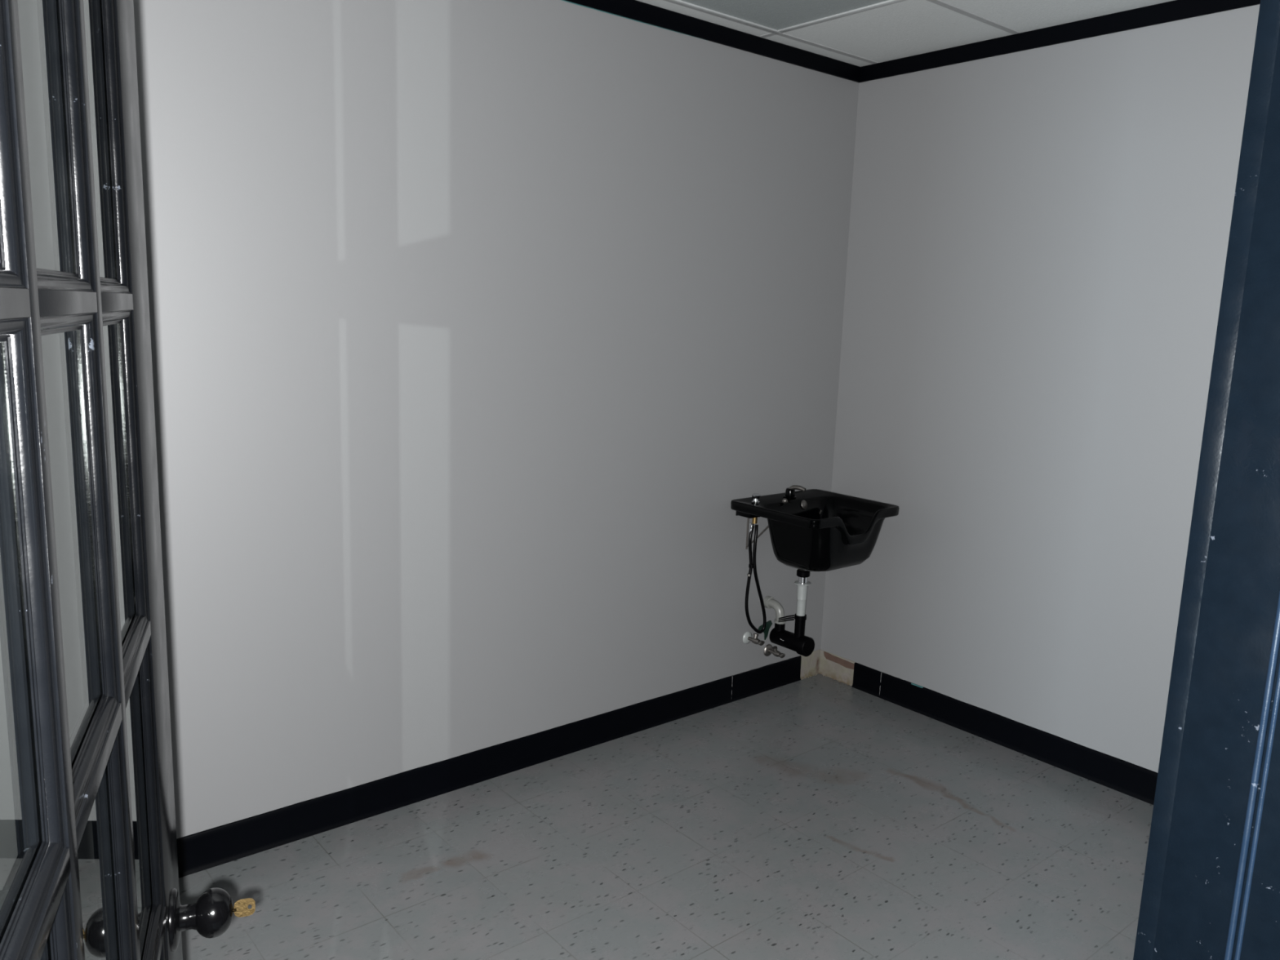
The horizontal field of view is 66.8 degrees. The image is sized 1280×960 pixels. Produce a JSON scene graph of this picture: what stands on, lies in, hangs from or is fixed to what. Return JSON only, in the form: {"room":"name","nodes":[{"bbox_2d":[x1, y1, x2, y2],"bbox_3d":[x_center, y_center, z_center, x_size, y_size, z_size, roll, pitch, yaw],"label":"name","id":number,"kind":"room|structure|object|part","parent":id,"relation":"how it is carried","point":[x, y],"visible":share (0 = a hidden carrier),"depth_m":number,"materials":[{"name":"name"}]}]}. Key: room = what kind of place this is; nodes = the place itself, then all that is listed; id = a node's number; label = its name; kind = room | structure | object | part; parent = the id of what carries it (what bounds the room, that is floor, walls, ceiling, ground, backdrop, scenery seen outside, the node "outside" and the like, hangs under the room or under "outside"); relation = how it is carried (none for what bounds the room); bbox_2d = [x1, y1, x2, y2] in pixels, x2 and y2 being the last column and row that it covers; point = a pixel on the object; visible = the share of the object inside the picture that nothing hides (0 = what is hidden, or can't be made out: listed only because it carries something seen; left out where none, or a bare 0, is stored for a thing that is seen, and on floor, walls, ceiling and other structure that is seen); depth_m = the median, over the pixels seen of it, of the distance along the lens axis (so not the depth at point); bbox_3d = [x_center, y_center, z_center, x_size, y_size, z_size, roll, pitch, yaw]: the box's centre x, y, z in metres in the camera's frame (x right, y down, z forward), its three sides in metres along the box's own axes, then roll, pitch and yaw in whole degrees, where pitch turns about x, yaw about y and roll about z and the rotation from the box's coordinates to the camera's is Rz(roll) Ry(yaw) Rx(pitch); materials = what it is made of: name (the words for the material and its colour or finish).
{"room":"hair salon","nodes":[
{"label":"hair salon","id":0,"kind":"room"},
{"bbox_2d":[0,0,858,890],"bbox_3d":[-0.830,-0.311,2.864,4.500,2.760,0.100,-6,13,-39],"label":"wall","id":1,"kind":"structure","parent":0,"point":[477,328],"depth_m":3.02,"materials":[{"name":"grey paint"}]},
{"bbox_2d":[0,655,801,893],"bbox_3d":[-0.891,1.006,3.002,4.163,0.112,0.013,-6,13,-39],"label":"baseboard","id":2,"kind":"structure","parent":1,"relation":"attached to","point":[215,846],"depth_m":3.22,"materials":[{"name":"black plastic"}]},
{"bbox_2d":[561,0,707,40],"bbox_3d":[-0.199,-1.513,3.085,1.150,0.003,0.001,-6,13,-39],"label":"trim","id":3,"kind":"structure","parent":1,"relation":"attached to","point":[562,0],"depth_m":3.18,"materials":[{"name":"black paint"}]},
{"bbox_2d":[564,0,860,82],"bbox_3d":[-0.759,-1.484,2.617,4.292,0.062,0.008,-6,13,-39],"label":"trim","id":4,"kind":"structure","parent":1,"relation":"attached to","point":[635,10],"depth_m":3.47,"materials":[{"name":"black plastic"}]},
{"bbox_2d":[742,631,764,645],"bbox_3d":[0.476,0.666,4.031,0.054,0.056,0.086,-6,13,-39],"label":"shutoff valve","id":5,"kind":"object","parent":1,"relation":"attached to","point":[747,637],"visible":1,"depth_m":4.04,"materials":[{"name":"silver metal"}]},
{"bbox_3d":[0.498,0.672,4.006,0.032,0.020,0.018,-6,13,-39],"label":"handle","id":6,"kind":"part","parent":5,"relation":"part of","materials":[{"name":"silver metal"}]},
{"bbox_2d":[758,620,772,639],"bbox_3d":[0.525,0.636,4.085,0.085,0.081,0.006,-6,13,-39],"label":"tab","id":7,"kind":"object","parent":1,"relation":"attached to","point":[769,623],"visible":0.75,"depth_m":4.09,"materials":[{"name":"green plastic"}]},
{"bbox_2d":[764,644,785,657],"bbox_3d":[0.577,0.735,4.130,0.054,0.057,0.086,-6,13,-39],"label":"shutoff valve","id":8,"kind":"object","parent":1,"relation":"attached to","point":[769,649],"visible":1,"depth_m":4.14,"materials":[{"name":"silver metal"}]},
{"bbox_3d":[0.599,0.742,4.104,0.032,0.020,0.018,-6,13,-39],"label":"handle","id":9,"kind":"part","parent":8,"relation":"part of","materials":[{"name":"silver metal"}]},
{"bbox_2d":[800,648,820,678],"bbox_3d":[0.764,0.828,4.360,0.140,0.114,0.005,-6,13,-39],"label":"trim","id":10,"kind":"structure","parent":1,"relation":"attached to","point":[810,665],"depth_m":4.36,"materials":[{"name":"beige paint"}]},
{"bbox_2d":[730,484,898,633],"bbox_3d":[0.688,0.342,3.905,0.526,0.609,0.450,-6,13,-39],"label":"sink","id":11,"kind":"object","parent":1,"relation":"attached to","point":[811,530],"visible":1,"depth_m":3.80,"materials":[{"name":"black plastic"}]},
{"bbox_2d":[751,493,759,503],"bbox_3d":[0.459,0.072,3.843,0.034,0.035,0.034,-6,13,-39],"label":"knob","id":12,"kind":"object","parent":11,"relation":"on","point":[755,496],"depth_m":3.83,"materials":[{"name":"silver metal"}]},
{"bbox_2d":[763,568,814,656],"bbox_3d":[0.616,0.522,4.016,0.079,0.368,0.242,-6,13,-39],"label":"drain pipe","id":13,"kind":"object","parent":11,"relation":"attached to","point":[804,646],"visible":0.9,"depth_m":3.96,"materials":[{"name":"black plastic"}]},
{"bbox_2d":[777,614,794,622],"bbox_3d":[0.603,0.572,3.996,0.005,0.052,0.080,-7,13,-41],"label":"wire bundle","id":14,"kind":"object","parent":13,"relation":"attached to","point":[789,616],"visible":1,"depth_m":3.99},
{"bbox_2d":[783,484,805,498],"bbox_3d":[0.631,0.048,3.968,0.052,0.055,0.094,-6,13,-39],"label":"faucet","id":15,"kind":"object","parent":11,"relation":"on","point":[790,491],"depth_m":3.97,"materials":[{"name":"black metal"}]},
{"bbox_2d":[730,488,898,571],"bbox_3d":[0.693,0.223,3.883,0.526,0.267,0.448,-6,13,-39],"label":"basin","id":16,"kind":"object","parent":11,"relation":"in","point":[811,530],"depth_m":3.79,"materials":[{"name":"black plastic"}]},
{"bbox_2d":[731,655,903,694],"bbox_3d":[0.738,0.856,4.184,0.722,0.111,0.266,2,10,-2],"label":"trim","id":17,"kind":"structure","parent":1,"relation":"attached to","point":[797,655],"depth_m":4.14,"materials":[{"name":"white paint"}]},
{"bbox_2d":[663,0,1019,63],"bbox_3d":[-0.004,-1.333,1.710,4.288,0.004,2.363,-6,13,-39],"label":"trim","id":18,"kind":"structure","parent":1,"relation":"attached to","point":[940,2],"depth_m":3.39,"materials":[{"name":"paint"}]},
{"bbox_2d":[178,673,1153,959],"bbox_3d":[0.583,1.437,1.363,4.500,0.080,4.700,-6,13,-39],"label":"floor","id":19,"kind":"structure","parent":0,"point":[818,816],"depth_m":2.88,"materials":[{"name":"tile"}]},
{"bbox_2d":[636,0,1174,66],"bbox_3d":[-0.033,-1.402,1.746,4.500,0.120,2.475,-6,13,-39],"label":"ceiling","id":20,"kind":"structure","parent":0,"point":[908,28],"depth_m":3.37,"materials":[{"name":"white tile"}]},
{"bbox_2d":[666,0,903,33],"bbox_3d":[0.222,-1.528,2.919,1.196,0.009,0.586,-6,13,-39],"label":"recessed light","id":21,"kind":"object","parent":20,"relation":"in","point":[775,16],"visible":1,"depth_m":3.25,"materials":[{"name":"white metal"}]},
{"bbox_2d":[820,4,1259,772],"bbox_3d":[1.654,-0.304,3.314,0.100,2.760,2.375,-6,13,-39],"label":"wall","id":22,"kind":"structure","parent":0,"point":[1038,238],"depth_m":3.49,"materials":[{"name":"grey paint"}]},
{"bbox_2d":[819,649,854,685],"bbox_3d":[0.878,0.837,4.329,0.005,0.114,0.199,-6,13,-39],"label":"trim","id":23,"kind":"structure","parent":22,"relation":"attached to","point":[828,668],"depth_m":4.33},
{"bbox_2d":[851,662,1157,804],"bbox_3d":[1.622,1.017,3.436,0.013,0.112,2.159,-6,13,-39],"label":"baseboard","id":24,"kind":"structure","parent":22,"relation":"attached to","point":[1138,782],"depth_m":3.68,"materials":[{"name":"black plastic"}]},
{"bbox_2d":[858,0,1260,83],"bbox_3d":[1.652,-1.481,3.077,0.008,0.062,2.375,-6,13,-39],"label":"trim","id":25,"kind":"structure","parent":22,"relation":"attached to","point":[1176,10],"depth_m":3.33,"materials":[{"name":"black plastic"}]},
{"bbox_3d":[0.748,0.066,0.982,4.500,2.760,0.120,-6,13,-39],"label":"wall","id":26,"kind":"structure","parent":0,"visible":0},
{"bbox_2d":[1133,0,1279,959],"bbox_3d":[0.161,0.445,0.565,1.099,2.115,0.156,-6,13,-39],"label":"door frame","id":27,"kind":"structure","parent":26,"relation":"in","point":[1211,891],"depth_m":0.84,"materials":[{"name":"blue paint"}]},
{"bbox_2d":[0,0,233,959],"bbox_3d":[-0.398,0.437,0.718,0.151,2.027,0.903,-2,10,-21],"label":"door","id":28,"kind":"structure","parent":27,"relation":"attached to","point":[91,873],"depth_m":0.68,"materials":[{"name":"black paint"}]},
{"bbox_3d":[-0.291,-0.233,0.382,0.025,0.308,0.219,-2,10,-21],"label":"pane moulding","id":29,"kind":"part","parent":28,"relation":"part of","materials":[{"name":"black paint"}]},
{"bbox_3d":[-0.300,0.083,0.437,0.001,0.301,0.213,-2,10,-21],"label":"glass pane","id":30,"kind":"part","parent":28,"relation":"part of","materials":[{"name":"clear glass"}]},
{"bbox_3d":[-0.302,0.083,0.437,0.025,0.308,0.219,-2,10,-21],"label":"pane moulding","id":31,"kind":"part","parent":28,"relation":"part of","materials":[{"name":"black paint"}]},
{"bbox_3d":[-0.311,0.395,0.491,0.001,0.294,0.213,-2,10,-21],"label":"glass pane","id":32,"kind":"part","parent":28,"relation":"part of","materials":[{"name":"clear glass"}]},
{"bbox_3d":[-0.372,-0.273,0.595,0.001,0.302,0.197,-2,10,-21],"label":"glass pane","id":33,"kind":"part","parent":28,"relation":"part of","materials":[{"name":"clear glass"}]},
{"bbox_3d":[-0.313,0.395,0.490,0.025,0.300,0.219,-2,10,-21],"label":"pane moulding","id":34,"kind":"part","parent":28,"relation":"part of","materials":[{"name":"black paint"}]},
{"bbox_3d":[-0.373,-0.273,0.595,0.025,0.308,0.203,-2,10,-21],"label":"pane moulding","id":35,"kind":"part","parent":28,"relation":"part of","materials":[{"name":"black paint"}]},
{"bbox_3d":[-0.383,0.044,0.649,0.001,0.301,0.197,-2,10,-21],"label":"glass pane","id":36,"kind":"part","parent":28,"relation":"part of","materials":[{"name":"clear glass"}]},
{"bbox_3d":[-0.384,0.044,0.649,0.025,0.308,0.203,-2,10,-21],"label":"pane moulding","id":37,"kind":"part","parent":28,"relation":"part of","materials":[{"name":"black paint"}]},
{"bbox_3d":[-0.393,0.356,0.703,0.001,0.294,0.197,-2,10,-21],"label":"glass pane","id":38,"kind":"part","parent":28,"relation":"part of","materials":[{"name":"clear glass"}]},
{"bbox_3d":[-0.450,-0.310,0.796,0.001,0.302,0.188,-2,10,-21],"label":"glass pane","id":39,"kind":"part","parent":28,"relation":"part of","materials":[{"name":"clear glass"}]},
{"bbox_3d":[-0.451,-0.310,0.795,0.025,0.308,0.194,-2,10,-21],"label":"pane moulding","id":40,"kind":"part","parent":28,"relation":"part of","materials":[{"name":"black paint"}]},
{"bbox_3d":[-0.460,0.006,0.850,0.001,0.301,0.188,-2,10,-21],"label":"glass pane","id":41,"kind":"part","parent":28,"relation":"part of","materials":[{"name":"clear glass"}]},
{"bbox_3d":[-0.395,0.356,0.703,0.025,0.300,0.203,-2,10,-21],"label":"pane moulding","id":42,"kind":"part","parent":28,"relation":"part of","materials":[{"name":"black paint"}]},
{"bbox_3d":[-0.462,0.006,0.850,0.025,0.308,0.194,-2,10,-21],"label":"pane moulding","id":43,"kind":"part","parent":28,"relation":"part of","materials":[{"name":"black paint"}]},
{"bbox_3d":[-0.471,0.319,0.904,0.001,0.294,0.188,-2,10,-21],"label":"glass pane","id":44,"kind":"part","parent":28,"relation":"part of","materials":[{"name":"clear glass"}]},
{"bbox_3d":[-0.472,0.319,0.903,0.025,0.300,0.194,-2,10,-21],"label":"pane moulding","id":45,"kind":"part","parent":28,"relation":"part of","materials":[{"name":"black paint"}]},
{"bbox_3d":[-0.483,0.628,0.957,0.025,0.302,0.194,-2,10,-21],"label":"pane moulding","id":46,"kind":"part","parent":28,"relation":"part of","materials":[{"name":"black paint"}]},
{"bbox_2d":[232,897,255,917],"bbox_3d":[-0.452,0.487,1.104,0.026,0.019,0.009,-2,10,-21],"label":"key","id":47,"kind":"object","parent":28,"relation":"attached to","point":[241,908],"visible":1,"depth_m":1.10,"materials":[{"name":"gold metal"}]}
]}

